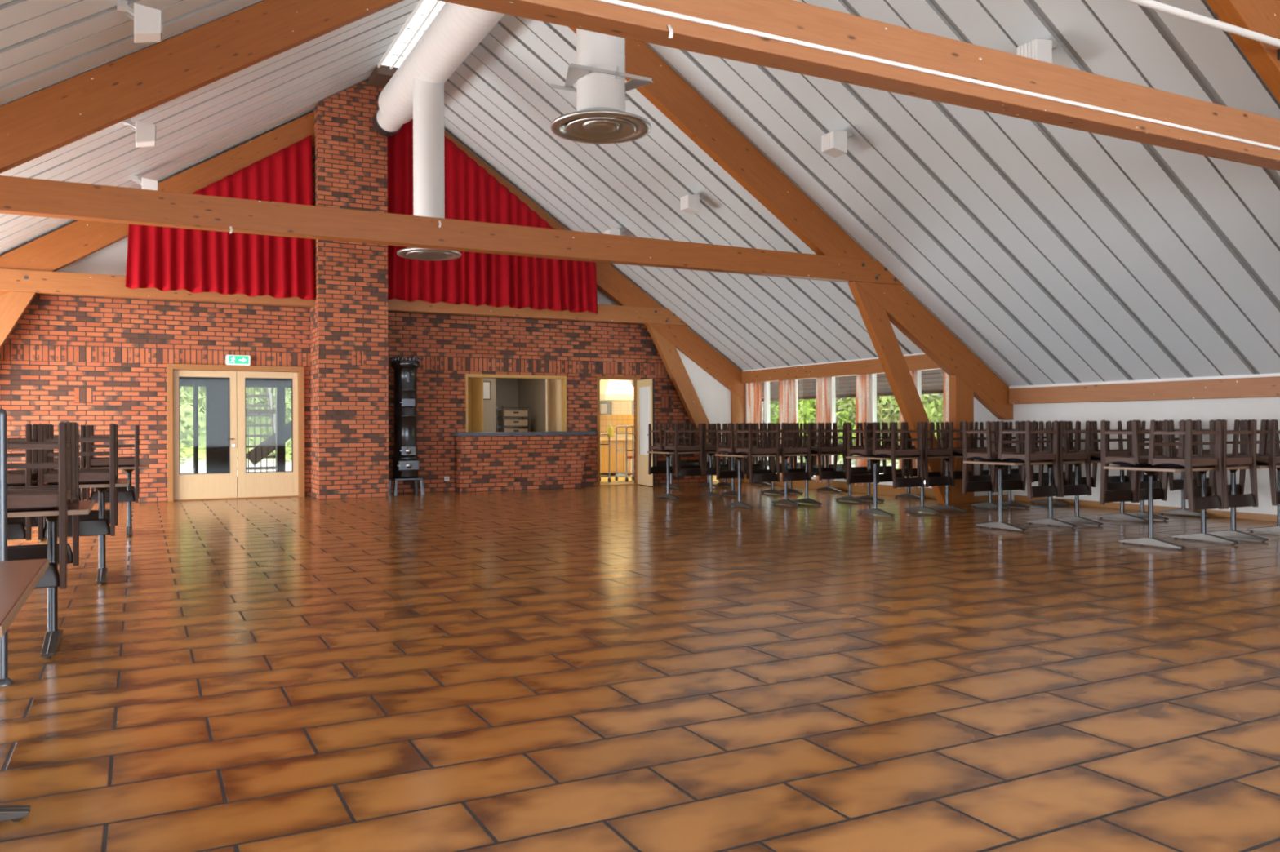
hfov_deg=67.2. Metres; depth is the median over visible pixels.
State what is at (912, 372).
window curtain
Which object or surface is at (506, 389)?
wall
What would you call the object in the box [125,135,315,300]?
stage curtain
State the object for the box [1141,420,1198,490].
wooden chair
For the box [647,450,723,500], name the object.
dining table
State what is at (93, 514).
wooden chair
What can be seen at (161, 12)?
grille
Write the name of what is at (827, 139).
grille
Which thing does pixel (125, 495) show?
wooden chair
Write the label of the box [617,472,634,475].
shelf
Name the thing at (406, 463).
stove
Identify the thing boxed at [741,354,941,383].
wall plate
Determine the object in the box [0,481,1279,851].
floor
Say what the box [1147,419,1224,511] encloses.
wooden chair
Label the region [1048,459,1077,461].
seat cushion
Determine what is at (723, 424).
wooden chair
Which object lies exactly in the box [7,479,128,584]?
dining table
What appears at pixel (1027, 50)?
grille
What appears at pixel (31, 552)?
wooden chair
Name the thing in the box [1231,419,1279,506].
wooden chair
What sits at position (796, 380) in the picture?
window
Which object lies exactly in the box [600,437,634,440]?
countertop
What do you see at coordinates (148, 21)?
loudspeaker
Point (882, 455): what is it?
seat cushion
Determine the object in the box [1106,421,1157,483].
wooden chair
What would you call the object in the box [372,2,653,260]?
ventilation duct
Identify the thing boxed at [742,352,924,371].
trim
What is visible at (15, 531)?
wooden chair
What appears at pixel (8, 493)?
seat cushion
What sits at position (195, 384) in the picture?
door
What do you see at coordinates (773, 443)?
wooden chair
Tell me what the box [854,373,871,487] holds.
window curtain
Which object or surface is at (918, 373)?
window
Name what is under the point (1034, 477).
wooden chair
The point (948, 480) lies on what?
wooden chair
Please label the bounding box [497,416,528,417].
shelf
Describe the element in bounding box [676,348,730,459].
wall
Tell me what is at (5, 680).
metal pole
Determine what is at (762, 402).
wall
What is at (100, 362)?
wall
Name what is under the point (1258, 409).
wall
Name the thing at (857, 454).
seat cushion
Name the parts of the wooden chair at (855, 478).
leg, rail, backrest, leg, rail, leg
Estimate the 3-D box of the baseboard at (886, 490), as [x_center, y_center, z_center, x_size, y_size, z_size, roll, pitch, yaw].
[3.556,1.097,17.893,0.190,0.170,6.570,0,0,-27]
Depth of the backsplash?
23.91 m
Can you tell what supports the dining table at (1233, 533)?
on the floor at (621, 668)
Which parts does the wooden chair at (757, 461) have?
leg, backrest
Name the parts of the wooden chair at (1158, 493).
leg, backrest, leg, leg, leg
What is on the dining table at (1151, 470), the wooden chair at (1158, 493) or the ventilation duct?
the wooden chair at (1158, 493)
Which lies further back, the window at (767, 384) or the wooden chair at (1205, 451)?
the window at (767, 384)
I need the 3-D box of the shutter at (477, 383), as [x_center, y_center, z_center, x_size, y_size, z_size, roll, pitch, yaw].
[-3.119,-0.403,18.443,0.322,1.030,0.035,0,0,37]
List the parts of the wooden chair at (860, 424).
backrest, leg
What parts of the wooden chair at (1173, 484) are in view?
leg, leg, backrest, leg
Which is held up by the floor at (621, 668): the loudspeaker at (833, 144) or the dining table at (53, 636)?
the dining table at (53, 636)
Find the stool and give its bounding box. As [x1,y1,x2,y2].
[626,455,634,477]
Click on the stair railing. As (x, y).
(248, 411)
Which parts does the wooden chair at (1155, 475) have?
backrest, leg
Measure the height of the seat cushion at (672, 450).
0.075 m
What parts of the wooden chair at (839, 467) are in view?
leg, backrest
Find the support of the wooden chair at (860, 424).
on the dining table at (908, 495)
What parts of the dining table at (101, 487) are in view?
post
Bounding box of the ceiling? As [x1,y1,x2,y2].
[0,0,1279,386]
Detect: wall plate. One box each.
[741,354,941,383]
[1008,376,1279,404]
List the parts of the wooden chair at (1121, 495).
leg, backrest, rail, rail, leg, leg, rail, leg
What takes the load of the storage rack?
on the floor at (621, 479)
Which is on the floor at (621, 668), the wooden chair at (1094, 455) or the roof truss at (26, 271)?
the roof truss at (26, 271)
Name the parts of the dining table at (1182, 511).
post, post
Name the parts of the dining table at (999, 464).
post, post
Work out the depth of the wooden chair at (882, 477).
13.46 m
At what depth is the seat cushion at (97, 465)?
10.51 m
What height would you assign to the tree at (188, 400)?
9.295 m
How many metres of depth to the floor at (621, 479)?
21.33 m
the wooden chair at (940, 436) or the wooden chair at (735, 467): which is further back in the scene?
the wooden chair at (735, 467)
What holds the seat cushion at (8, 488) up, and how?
on the wooden chair at (31, 552)
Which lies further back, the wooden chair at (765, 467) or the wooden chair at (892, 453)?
the wooden chair at (765, 467)
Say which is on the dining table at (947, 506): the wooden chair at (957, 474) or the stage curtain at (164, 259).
the wooden chair at (957, 474)
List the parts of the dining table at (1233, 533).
post, post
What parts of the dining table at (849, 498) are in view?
post, post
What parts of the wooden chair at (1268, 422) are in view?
leg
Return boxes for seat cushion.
[7,474,24,485]
[7,487,58,489]
[7,492,58,511]
[48,480,106,484]
[93,464,132,466]
[653,448,671,451]
[668,448,695,452]
[722,451,741,453]
[740,451,772,454]
[810,450,836,453]
[853,453,880,456]
[879,453,913,457]
[915,454,944,456]
[953,452,963,455]
[971,453,1006,460]
[1005,457,1045,462]
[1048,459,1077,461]
[1090,456,1100,459]
[1111,462,1157,466]
[1157,458,1205,467]
[1208,464,1242,466]
[1256,456,1279,464]
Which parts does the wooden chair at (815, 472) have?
leg, backrest, leg, leg, leg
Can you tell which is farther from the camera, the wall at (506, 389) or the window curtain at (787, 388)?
the wall at (506, 389)
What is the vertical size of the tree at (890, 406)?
8.027 m
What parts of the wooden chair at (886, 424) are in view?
leg, backrest, leg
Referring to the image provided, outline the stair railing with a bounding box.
[245,387,276,471]
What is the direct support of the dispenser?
attached to the wall at (608, 403)
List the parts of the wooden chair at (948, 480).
leg, leg, leg, rail, backrest, leg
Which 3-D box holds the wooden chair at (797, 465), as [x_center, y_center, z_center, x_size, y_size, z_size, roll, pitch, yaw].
[3.127,0.375,17.537,0.500,0.856,0.461,0,0,-29]
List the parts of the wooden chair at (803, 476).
leg, leg, leg, rail, backrest, leg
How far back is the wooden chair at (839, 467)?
16.84 m
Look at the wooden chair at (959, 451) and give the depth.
13.12 m
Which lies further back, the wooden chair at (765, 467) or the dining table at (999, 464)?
the wooden chair at (765, 467)
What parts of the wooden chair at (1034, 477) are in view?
leg, leg, rail, backrest, leg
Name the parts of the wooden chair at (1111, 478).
leg, backrest, leg, leg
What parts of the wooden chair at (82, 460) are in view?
leg, leg, leg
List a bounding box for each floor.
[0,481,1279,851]
[600,474,718,484]
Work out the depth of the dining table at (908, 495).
15.33 m
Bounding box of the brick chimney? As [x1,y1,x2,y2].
[310,79,388,499]
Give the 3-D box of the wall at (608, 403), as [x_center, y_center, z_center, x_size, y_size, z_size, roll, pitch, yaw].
[-0.522,-0.300,24.010,3.400,3.000,0.100,0,0,-27]
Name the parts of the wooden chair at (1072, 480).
leg, backrest, leg, leg, leg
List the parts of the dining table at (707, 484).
post, post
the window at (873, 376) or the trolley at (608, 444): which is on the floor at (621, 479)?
the trolley at (608, 444)
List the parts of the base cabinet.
door, door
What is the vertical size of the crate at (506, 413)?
0.130 m
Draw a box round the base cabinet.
[600,433,634,473]
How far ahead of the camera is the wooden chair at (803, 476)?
14.06 m
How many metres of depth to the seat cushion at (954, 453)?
13.14 m
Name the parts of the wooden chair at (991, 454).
leg, rail, backrest, leg, leg, rail, leg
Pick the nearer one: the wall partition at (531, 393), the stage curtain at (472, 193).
the stage curtain at (472, 193)
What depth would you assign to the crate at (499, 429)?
21.13 m
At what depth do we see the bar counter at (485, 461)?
18.10 m
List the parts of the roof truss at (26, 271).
post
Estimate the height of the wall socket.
0.080 m
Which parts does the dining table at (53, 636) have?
post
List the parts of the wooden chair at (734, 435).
leg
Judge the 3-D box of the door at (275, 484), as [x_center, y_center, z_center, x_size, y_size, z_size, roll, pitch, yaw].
[-6.790,0.104,16.260,2.130,2.250,0.180,0,0,-27]
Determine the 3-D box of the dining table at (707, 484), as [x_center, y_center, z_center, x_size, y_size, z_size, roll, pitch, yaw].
[0.965,0.806,18.639,1.208,0.775,0.748,0,0,-27]
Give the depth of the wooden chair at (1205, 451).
11.98 m
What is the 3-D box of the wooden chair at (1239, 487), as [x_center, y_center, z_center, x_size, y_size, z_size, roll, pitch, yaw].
[6.649,0.360,10.576,0.500,0.856,0.461,0,0,-28]
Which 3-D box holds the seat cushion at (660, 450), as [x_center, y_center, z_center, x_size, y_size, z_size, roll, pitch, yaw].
[0.466,0.381,16.128,0.432,0.075,0.332,0,0,-29]
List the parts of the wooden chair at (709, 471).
leg, leg, rail, backrest, leg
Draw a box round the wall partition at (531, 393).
[518,378,546,431]
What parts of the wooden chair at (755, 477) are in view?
leg, rail, leg, leg, rail, backrest, leg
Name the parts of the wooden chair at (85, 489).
leg, leg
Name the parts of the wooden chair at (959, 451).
leg, rail, leg, leg, rail, backrest, leg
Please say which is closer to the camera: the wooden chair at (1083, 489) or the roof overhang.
the wooden chair at (1083, 489)
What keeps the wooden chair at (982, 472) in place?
on the dining table at (1009, 503)
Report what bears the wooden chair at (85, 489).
on the dining table at (128, 469)
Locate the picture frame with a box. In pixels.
[483,381,490,399]
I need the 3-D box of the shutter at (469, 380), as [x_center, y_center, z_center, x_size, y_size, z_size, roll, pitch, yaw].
[-3.259,-0.402,18.353,0.035,1.030,0.372,0,0,3]
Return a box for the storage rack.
[495,405,530,431]
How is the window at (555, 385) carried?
in the wall at (100, 362)
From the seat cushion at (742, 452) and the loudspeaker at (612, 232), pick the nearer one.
the seat cushion at (742, 452)
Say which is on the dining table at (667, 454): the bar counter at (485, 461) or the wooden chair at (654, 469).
the wooden chair at (654, 469)
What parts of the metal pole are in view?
foot plate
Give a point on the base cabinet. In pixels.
(621, 438)
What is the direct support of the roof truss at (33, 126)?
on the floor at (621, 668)
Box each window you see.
[465,373,566,432]
[746,382,765,458]
[765,382,769,469]
[795,379,815,479]
[830,373,871,484]
[871,370,915,485]
[915,370,932,488]
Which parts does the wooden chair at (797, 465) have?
leg, backrest, leg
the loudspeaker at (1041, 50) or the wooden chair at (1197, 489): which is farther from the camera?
the wooden chair at (1197, 489)
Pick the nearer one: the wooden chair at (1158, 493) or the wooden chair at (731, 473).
the wooden chair at (1158, 493)
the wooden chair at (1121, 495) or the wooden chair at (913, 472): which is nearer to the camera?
the wooden chair at (1121, 495)
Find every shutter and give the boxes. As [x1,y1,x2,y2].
[467,377,471,431]
[471,377,483,431]
[545,378,551,431]
[551,379,562,431]
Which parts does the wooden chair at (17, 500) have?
rail, rail, backrest, leg, rail, leg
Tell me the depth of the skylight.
14.79 m
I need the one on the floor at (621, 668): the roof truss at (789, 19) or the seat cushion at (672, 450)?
the roof truss at (789, 19)
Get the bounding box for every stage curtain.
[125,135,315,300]
[386,119,597,314]
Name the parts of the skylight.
light panel, light panel, light panel, light panel, light panel, rail, light panel, light panel, light panel, light panel, light panel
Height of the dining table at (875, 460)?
0.775 m
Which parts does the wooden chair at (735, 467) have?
leg, backrest, leg, leg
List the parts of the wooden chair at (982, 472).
leg, backrest, leg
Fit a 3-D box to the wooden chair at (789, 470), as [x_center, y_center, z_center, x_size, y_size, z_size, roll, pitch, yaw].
[2.539,0.378,14.992,0.500,0.856,0.461,0,0,-26]
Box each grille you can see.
[160,12,162,40]
[680,195,687,209]
[821,131,832,151]
[1017,40,1035,59]
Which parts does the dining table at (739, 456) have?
post, post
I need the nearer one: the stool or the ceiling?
the ceiling
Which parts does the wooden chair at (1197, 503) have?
leg, rail, rail, leg, leg, rail, rail, backrest, leg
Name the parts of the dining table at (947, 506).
post, post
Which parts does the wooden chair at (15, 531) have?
rail, backrest, rail, leg, rail, leg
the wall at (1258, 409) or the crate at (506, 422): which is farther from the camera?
the crate at (506, 422)
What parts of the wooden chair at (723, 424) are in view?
backrest, leg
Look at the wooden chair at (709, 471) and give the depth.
15.73 m
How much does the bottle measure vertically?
0.335 m
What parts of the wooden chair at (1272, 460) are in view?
leg, rail, leg, leg, rail, backrest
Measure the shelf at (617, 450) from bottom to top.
0.025 m
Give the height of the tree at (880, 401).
9.402 m
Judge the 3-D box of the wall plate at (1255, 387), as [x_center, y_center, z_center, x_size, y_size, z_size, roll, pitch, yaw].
[9.159,-0.480,8.789,0.139,0.245,14.360,0,0,-27]
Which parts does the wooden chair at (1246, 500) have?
leg, rail, leg, leg, rail, backrest, leg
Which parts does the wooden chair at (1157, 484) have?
leg, rail, backrest, leg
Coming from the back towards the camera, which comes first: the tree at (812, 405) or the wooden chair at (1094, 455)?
the tree at (812, 405)
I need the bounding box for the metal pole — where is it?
[0,408,13,686]
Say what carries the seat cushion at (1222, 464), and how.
on the wooden chair at (1246, 500)
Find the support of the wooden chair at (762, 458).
on the dining table at (772, 491)
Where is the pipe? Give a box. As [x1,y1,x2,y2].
[1123,0,1279,60]
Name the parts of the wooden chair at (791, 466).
leg, backrest, leg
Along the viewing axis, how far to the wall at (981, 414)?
15.06 m
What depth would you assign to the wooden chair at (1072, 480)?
12.17 m
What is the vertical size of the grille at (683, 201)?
0.180 m
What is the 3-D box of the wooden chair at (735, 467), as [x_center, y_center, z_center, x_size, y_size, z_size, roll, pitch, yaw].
[1.591,0.382,16.737,0.500,0.856,0.461,0,0,-29]
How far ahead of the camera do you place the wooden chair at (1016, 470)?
14.55 m
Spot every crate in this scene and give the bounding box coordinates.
[497,410,527,416]
[497,419,528,426]
[497,428,528,431]
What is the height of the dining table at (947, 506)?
0.775 m
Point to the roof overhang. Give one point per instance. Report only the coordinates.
(932, 380)
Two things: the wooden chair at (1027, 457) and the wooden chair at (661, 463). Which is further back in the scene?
the wooden chair at (661, 463)
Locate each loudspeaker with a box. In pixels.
[116,0,162,43]
[123,118,155,147]
[131,175,158,191]
[604,227,625,235]
[680,193,705,214]
[821,130,852,157]
[1017,39,1056,63]
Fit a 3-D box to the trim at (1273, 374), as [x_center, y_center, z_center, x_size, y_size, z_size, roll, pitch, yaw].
[9.167,-0.623,8.810,0.095,0.038,14.390,0,0,-27]
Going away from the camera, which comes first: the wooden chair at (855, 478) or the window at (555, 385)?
the wooden chair at (855, 478)
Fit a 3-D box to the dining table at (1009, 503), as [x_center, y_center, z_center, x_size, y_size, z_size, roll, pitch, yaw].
[5.724,0.785,14.158,1.208,0.775,0.748,0,0,-27]
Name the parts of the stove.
leg, leg, crown, plate, stove door, stove door, stove door, leg, leg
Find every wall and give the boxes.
[0,137,706,504]
[173,369,291,487]
[468,377,496,432]
[495,378,518,431]
[600,379,634,475]
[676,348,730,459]
[712,401,762,475]
[973,397,1008,496]
[1008,396,1279,515]
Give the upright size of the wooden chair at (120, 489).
0.856 m
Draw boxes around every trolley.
[600,434,611,482]
[614,426,634,482]
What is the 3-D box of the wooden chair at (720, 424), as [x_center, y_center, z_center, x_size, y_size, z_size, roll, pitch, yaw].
[1.692,0.381,19.324,0.500,0.856,0.461,0,0,-28]
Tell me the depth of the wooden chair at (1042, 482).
11.94 m
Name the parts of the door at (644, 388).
pane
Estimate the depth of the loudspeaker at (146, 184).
14.25 m
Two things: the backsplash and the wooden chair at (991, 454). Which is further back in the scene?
the backsplash
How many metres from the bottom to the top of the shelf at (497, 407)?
0.012 m
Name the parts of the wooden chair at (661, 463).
leg, backrest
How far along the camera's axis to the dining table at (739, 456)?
14.10 m
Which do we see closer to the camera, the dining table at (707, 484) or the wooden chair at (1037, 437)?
the wooden chair at (1037, 437)
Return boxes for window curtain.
[747,382,761,463]
[778,379,797,481]
[815,377,832,484]
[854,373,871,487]
[898,370,916,491]
[942,371,949,471]
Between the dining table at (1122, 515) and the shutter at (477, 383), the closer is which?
the dining table at (1122, 515)
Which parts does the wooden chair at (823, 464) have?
leg, leg, leg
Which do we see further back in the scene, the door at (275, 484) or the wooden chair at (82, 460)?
the door at (275, 484)
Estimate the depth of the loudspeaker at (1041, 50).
8.90 m
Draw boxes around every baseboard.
[743,474,936,499]
[973,494,1008,502]
[1013,494,1277,522]
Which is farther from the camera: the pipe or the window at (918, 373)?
the window at (918, 373)
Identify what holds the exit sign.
attached to the wall at (100, 362)
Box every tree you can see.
[179,386,250,458]
[183,386,291,431]
[245,387,291,454]
[762,400,814,439]
[773,397,891,464]
[798,397,881,441]
[835,393,942,442]
[876,394,937,428]
[881,393,943,469]
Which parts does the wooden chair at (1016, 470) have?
leg, backrest, leg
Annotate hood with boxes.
[600,379,634,401]
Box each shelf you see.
[497,407,528,408]
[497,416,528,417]
[617,449,634,451]
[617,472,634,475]
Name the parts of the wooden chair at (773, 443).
leg, leg, backrest, leg, leg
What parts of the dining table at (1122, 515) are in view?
post, post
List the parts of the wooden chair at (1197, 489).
leg, backrest, leg, leg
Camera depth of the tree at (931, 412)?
23.93 m
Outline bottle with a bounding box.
[606,423,613,437]
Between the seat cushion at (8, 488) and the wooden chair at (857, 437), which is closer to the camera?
the seat cushion at (8, 488)
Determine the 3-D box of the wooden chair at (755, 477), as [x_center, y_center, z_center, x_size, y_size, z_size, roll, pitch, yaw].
[1.701,0.382,13.937,0.500,0.856,0.461,0,0,-26]
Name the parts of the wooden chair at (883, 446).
leg, leg, leg, backrest, leg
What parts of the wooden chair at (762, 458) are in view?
backrest, leg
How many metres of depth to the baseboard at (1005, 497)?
15.07 m
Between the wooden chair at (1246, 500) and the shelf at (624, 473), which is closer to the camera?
the wooden chair at (1246, 500)
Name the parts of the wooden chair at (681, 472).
leg, rail, leg, rail, backrest, leg, leg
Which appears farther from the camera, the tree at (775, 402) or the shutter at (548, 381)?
the tree at (775, 402)
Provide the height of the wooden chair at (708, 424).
0.856 m
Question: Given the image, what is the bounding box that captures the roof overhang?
[761,368,943,401]
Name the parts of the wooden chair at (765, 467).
leg, leg, backrest, leg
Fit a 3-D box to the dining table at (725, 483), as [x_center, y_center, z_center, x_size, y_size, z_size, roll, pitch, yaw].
[2.047,0.801,19.201,1.208,0.775,0.748,0,0,-27]
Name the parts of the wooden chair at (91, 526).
leg, leg, rail, backrest, rail, leg, leg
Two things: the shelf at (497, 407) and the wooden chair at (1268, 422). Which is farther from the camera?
the shelf at (497, 407)
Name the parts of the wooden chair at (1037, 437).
leg, backrest, leg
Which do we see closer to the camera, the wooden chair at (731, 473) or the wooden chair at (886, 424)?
the wooden chair at (731, 473)
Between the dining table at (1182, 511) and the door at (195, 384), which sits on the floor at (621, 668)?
the dining table at (1182, 511)
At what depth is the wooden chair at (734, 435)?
18.64 m
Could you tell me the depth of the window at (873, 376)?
16.83 m
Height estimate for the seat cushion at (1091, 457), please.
0.075 m
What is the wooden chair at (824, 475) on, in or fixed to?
on the dining table at (849, 498)
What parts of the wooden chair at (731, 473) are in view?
leg, rail, backrest, leg, leg, leg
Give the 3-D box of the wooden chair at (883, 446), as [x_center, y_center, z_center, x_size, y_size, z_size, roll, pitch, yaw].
[3.877,0.372,15.068,0.500,0.856,0.460,0,0,-28]
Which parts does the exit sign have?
green panel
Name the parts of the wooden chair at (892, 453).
leg, rail, leg, leg, rail, backrest, leg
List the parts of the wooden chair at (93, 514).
leg, leg, rail, rail, backrest, leg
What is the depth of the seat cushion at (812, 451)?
14.35 m
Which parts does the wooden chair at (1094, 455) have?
leg, rail, leg, rail, backrest, leg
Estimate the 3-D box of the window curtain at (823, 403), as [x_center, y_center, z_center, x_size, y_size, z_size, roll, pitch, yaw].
[3.416,0.082,17.939,0.075,1.998,0.486,0,0,-27]
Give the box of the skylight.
[368,0,444,88]
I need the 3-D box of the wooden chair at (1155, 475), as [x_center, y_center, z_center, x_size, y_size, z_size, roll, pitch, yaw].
[6.817,0.359,12.714,0.500,0.856,0.460,0,0,-25]
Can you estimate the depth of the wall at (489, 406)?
20.86 m
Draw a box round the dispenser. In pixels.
[600,404,606,413]
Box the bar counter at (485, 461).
[449,431,595,492]
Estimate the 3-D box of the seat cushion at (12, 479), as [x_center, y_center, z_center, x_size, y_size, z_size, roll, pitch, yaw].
[-4.782,0.406,7.151,0.432,0.075,0.332,0,0,-26]
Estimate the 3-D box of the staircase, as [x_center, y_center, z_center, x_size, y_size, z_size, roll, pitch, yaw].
[-8.420,0.046,22.210,2.067,2.304,2.563,0,0,-27]
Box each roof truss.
[0,0,1013,503]
[0,111,746,483]
[437,0,1279,171]
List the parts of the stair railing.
rail, post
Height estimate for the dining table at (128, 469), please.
0.775 m
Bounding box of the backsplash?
[600,414,634,433]
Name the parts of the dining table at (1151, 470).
post, post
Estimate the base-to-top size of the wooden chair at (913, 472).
0.856 m
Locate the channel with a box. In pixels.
[592,0,1279,151]
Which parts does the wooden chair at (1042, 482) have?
leg, backrest, leg, leg, leg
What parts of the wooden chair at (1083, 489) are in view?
leg, leg, rail, backrest, leg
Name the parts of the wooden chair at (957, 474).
leg, backrest, leg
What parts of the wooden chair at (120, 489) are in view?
leg, leg, rail, backrest, leg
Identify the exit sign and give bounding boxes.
[226,355,250,365]
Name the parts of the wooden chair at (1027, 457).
leg, rail, leg, leg, rail, backrest, leg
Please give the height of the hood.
1.200 m
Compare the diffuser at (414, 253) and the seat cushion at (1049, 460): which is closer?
the seat cushion at (1049, 460)
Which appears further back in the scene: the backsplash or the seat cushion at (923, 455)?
the backsplash
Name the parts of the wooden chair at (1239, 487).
leg, backrest, leg, leg, leg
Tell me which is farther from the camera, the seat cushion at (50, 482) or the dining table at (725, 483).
the dining table at (725, 483)
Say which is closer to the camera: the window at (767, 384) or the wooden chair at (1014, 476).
the wooden chair at (1014, 476)
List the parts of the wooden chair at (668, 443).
leg, backrest, leg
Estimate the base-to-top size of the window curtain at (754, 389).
1.998 m
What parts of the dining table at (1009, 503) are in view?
post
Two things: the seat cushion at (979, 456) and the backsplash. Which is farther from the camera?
the backsplash
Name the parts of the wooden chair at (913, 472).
leg, backrest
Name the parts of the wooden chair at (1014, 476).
leg, rail, backrest, leg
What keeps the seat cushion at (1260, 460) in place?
on the wooden chair at (1272, 460)
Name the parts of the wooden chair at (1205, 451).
leg, rail, backrest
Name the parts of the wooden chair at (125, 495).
leg, leg, rail, backrest, rail, leg, leg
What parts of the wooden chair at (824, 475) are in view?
leg, rail, leg, leg, rail, backrest, leg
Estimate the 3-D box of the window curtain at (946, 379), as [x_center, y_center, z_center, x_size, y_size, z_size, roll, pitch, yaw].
[4.864,0.076,15.154,0.058,1.998,0.284,0,0,-33]
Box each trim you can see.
[611,380,631,414]
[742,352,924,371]
[1008,373,1279,388]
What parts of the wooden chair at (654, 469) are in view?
leg, rail, leg, backrest, leg, leg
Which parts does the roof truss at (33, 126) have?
post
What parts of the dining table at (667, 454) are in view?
post, post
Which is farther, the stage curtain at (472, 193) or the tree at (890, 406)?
the tree at (890, 406)
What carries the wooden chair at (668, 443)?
on the dining table at (707, 484)
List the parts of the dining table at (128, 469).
post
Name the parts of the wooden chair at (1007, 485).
leg, backrest, leg, leg, leg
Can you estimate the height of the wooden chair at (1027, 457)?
0.856 m
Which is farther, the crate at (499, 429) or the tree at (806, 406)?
the tree at (806, 406)
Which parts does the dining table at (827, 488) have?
post, post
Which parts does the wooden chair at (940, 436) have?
leg, backrest, leg, leg, leg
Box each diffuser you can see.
[396,247,461,260]
[550,106,651,143]
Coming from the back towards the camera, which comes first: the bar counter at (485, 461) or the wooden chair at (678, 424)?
the bar counter at (485, 461)
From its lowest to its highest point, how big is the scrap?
0.080 m
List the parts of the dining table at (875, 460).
post, post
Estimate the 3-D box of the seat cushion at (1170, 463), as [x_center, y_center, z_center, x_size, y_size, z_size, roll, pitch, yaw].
[5.218,0.360,9.240,0.432,0.075,0.332,0,0,-28]
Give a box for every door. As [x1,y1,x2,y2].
[167,364,304,502]
[193,382,198,473]
[596,376,655,486]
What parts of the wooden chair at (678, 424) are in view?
leg, leg, backrest, leg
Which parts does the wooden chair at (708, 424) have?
backrest, leg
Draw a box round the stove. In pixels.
[388,356,425,496]
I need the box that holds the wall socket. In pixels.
[444,476,448,480]
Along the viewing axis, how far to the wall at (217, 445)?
19.31 m
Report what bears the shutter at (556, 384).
attached to the window at (555, 385)
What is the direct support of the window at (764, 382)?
in the wall at (714, 397)
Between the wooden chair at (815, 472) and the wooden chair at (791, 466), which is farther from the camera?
the wooden chair at (791, 466)
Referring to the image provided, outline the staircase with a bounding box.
[236,387,291,470]
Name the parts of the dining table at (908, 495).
post, post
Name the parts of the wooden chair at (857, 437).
leg, leg, rail, backrest, leg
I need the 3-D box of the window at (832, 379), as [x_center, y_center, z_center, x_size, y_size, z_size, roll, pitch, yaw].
[3.825,-0.071,17.365,0.090,2.165,1.120,0,0,-27]
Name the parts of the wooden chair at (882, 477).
leg, backrest, leg, leg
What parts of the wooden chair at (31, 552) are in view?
rail, rail, backrest, leg, leg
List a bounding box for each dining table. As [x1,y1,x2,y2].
[0,559,48,822]
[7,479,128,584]
[7,500,94,658]
[19,464,147,541]
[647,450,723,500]
[661,453,718,489]
[715,453,770,487]
[715,453,811,509]
[720,457,784,497]
[779,455,841,494]
[791,452,865,505]
[845,455,948,517]
[855,459,924,502]
[928,454,1010,512]
[963,460,1084,532]
[995,465,1069,508]
[1054,458,1147,526]
[1103,465,1248,550]
[1126,471,1209,520]
[1205,464,1279,542]
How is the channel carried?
attached to the roof truss at (789, 19)
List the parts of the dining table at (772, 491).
post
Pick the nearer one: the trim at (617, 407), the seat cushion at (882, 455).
the seat cushion at (882, 455)
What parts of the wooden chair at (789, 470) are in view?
backrest, leg, leg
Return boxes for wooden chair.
[6,422,79,565]
[6,423,37,540]
[6,438,44,528]
[7,421,72,589]
[31,425,85,501]
[35,425,86,499]
[37,423,115,539]
[46,423,118,525]
[85,424,138,502]
[90,425,139,497]
[648,423,686,475]
[654,423,688,466]
[663,423,703,476]
[666,423,700,466]
[677,423,714,469]
[680,423,711,462]
[692,423,725,468]
[692,423,731,475]
[710,423,739,464]
[713,423,738,470]
[715,422,759,479]
[724,423,755,465]
[733,423,767,474]
[734,422,780,483]
[738,422,775,466]
[745,423,776,466]
[746,422,789,479]
[755,422,793,473]
[766,422,811,481]
[774,423,804,466]
[784,422,825,472]
[787,422,825,468]
[794,422,825,468]
[803,422,846,480]
[810,422,853,476]
[813,422,844,471]
[831,422,873,475]
[846,422,891,484]
[851,422,886,471]
[866,422,909,477]
[870,422,900,473]
[872,422,924,488]
[876,422,918,484]
[897,422,934,477]
[903,422,954,487]
[916,422,963,480]
[943,422,991,482]
[947,422,986,479]
[962,421,1021,493]
[973,421,1022,480]
[979,422,1016,475]
[995,421,1053,492]
[997,420,1060,498]
[1005,422,1048,474]
[1007,421,1053,482]
[1031,421,1091,497]
[1035,422,1081,478]
[1038,421,1095,486]
[1068,421,1123,487]
[1074,420,1132,490]
[1099,419,1171,504]
[1106,420,1162,488]
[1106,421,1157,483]
[1135,419,1203,502]
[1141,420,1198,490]
[1144,420,1180,481]
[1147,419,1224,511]
[1174,421,1209,485]
[1182,419,1249,499]
[1183,419,1257,509]
[1213,419,1279,495]
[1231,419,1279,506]
[1264,419,1279,455]
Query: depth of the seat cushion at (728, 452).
14.25 m
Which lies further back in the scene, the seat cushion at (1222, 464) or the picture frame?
the picture frame
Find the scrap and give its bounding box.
[667,25,673,38]
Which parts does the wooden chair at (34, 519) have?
rail, backrest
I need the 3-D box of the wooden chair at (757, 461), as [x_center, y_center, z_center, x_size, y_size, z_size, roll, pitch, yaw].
[2.405,0.378,19.075,0.500,0.856,0.461,0,0,-26]
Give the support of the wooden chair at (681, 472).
on the dining table at (667, 454)
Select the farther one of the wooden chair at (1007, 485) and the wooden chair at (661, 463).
the wooden chair at (661, 463)
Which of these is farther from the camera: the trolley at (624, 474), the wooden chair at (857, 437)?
the trolley at (624, 474)

